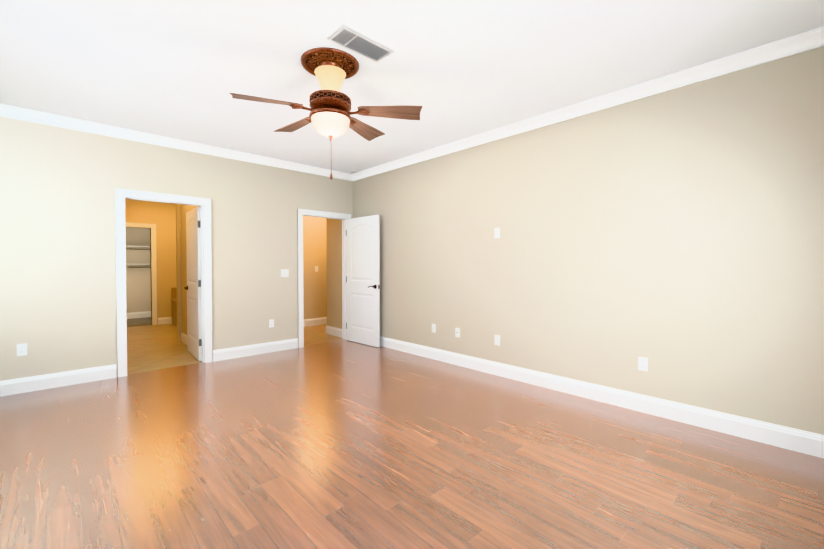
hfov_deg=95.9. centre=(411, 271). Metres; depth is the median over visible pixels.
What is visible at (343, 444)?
floor
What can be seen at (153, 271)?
door frame
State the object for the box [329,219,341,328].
wall
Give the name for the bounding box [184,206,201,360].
bathroom door
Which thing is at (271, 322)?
electrical outlet
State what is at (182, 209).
wall
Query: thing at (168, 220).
wall
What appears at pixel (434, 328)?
electrical outlet
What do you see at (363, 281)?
hall door
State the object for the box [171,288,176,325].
cabinet
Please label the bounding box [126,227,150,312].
wall
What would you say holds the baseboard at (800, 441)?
attached to the wall at (675, 237)
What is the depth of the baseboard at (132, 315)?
8.87 m
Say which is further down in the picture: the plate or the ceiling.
the plate
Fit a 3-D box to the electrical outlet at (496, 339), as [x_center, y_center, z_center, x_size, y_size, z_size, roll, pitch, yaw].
[0.981,0.797,4.282,0.006,0.117,0.072,-1,1,-43]
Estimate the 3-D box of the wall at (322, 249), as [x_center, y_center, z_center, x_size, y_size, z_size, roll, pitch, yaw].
[-1.971,-0.258,7.914,2.900,2.800,0.040,-1,1,-43]
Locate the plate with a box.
[494,228,499,237]
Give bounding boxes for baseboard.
[0,364,115,396]
[127,311,150,318]
[158,317,171,324]
[181,332,186,344]
[213,338,297,361]
[304,317,326,326]
[326,325,341,337]
[380,336,823,457]
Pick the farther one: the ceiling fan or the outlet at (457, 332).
the outlet at (457, 332)
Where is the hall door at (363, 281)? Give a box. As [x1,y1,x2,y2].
[346,215,379,346]
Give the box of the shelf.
[126,246,150,267]
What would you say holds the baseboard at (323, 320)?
attached to the wall at (322, 249)
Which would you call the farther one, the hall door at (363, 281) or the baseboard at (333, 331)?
the baseboard at (333, 331)
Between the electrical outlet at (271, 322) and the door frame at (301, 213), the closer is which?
the electrical outlet at (271, 322)
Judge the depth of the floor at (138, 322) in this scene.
8.21 m
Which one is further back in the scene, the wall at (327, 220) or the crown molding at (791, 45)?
the wall at (327, 220)
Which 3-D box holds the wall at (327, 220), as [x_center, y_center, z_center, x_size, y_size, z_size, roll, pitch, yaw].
[-0.866,-0.251,7.486,1.880,2.800,0.100,-1,1,-43]
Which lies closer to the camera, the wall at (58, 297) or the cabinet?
the wall at (58, 297)
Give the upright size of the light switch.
0.117 m
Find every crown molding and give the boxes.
[0,104,351,180]
[352,26,823,180]
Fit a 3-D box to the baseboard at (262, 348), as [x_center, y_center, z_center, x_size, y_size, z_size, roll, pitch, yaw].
[-2.183,1.110,5.290,1.185,0.150,0.016,-1,1,-43]
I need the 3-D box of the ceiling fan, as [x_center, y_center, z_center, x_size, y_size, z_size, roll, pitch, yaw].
[-0.692,-1.137,2.913,1.337,0.877,1.207,-1,1,-43]
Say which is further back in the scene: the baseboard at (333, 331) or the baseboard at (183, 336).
the baseboard at (333, 331)
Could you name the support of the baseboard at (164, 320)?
attached to the wall at (168, 220)
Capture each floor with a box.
[0,324,823,548]
[127,317,150,326]
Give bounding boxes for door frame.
[115,188,211,377]
[125,222,156,324]
[297,208,350,347]
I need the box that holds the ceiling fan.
[230,47,422,179]
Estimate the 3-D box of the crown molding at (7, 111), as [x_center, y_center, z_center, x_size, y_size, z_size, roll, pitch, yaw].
[-2.523,-1.560,4.879,4.020,0.096,0.082,-1,1,-43]
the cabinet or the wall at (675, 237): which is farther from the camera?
the cabinet
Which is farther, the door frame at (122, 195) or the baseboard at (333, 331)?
the baseboard at (333, 331)
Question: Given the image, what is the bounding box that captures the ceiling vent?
[326,24,394,62]
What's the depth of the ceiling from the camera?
2.75 m
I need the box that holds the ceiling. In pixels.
[0,0,823,173]
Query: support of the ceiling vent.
in the ceiling
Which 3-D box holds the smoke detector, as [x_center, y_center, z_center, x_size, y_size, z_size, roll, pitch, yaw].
[-0.943,-1.609,6.002,0.140,0.034,0.140,-1,1,-43]
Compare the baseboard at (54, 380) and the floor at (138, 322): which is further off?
the floor at (138, 322)
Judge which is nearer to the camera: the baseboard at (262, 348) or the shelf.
the baseboard at (262, 348)
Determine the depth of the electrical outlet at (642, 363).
3.21 m
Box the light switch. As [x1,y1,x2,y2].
[281,269,288,276]
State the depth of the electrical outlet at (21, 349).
3.69 m
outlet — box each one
[17,343,26,355]
[269,319,273,327]
[432,324,435,332]
[455,328,459,337]
[494,335,499,345]
[638,356,647,371]
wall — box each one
[0,116,352,380]
[125,199,176,324]
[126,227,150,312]
[177,204,199,341]
[303,216,325,318]
[326,218,328,325]
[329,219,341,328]
[353,46,823,434]
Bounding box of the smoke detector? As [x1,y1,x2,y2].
[349,169,357,172]

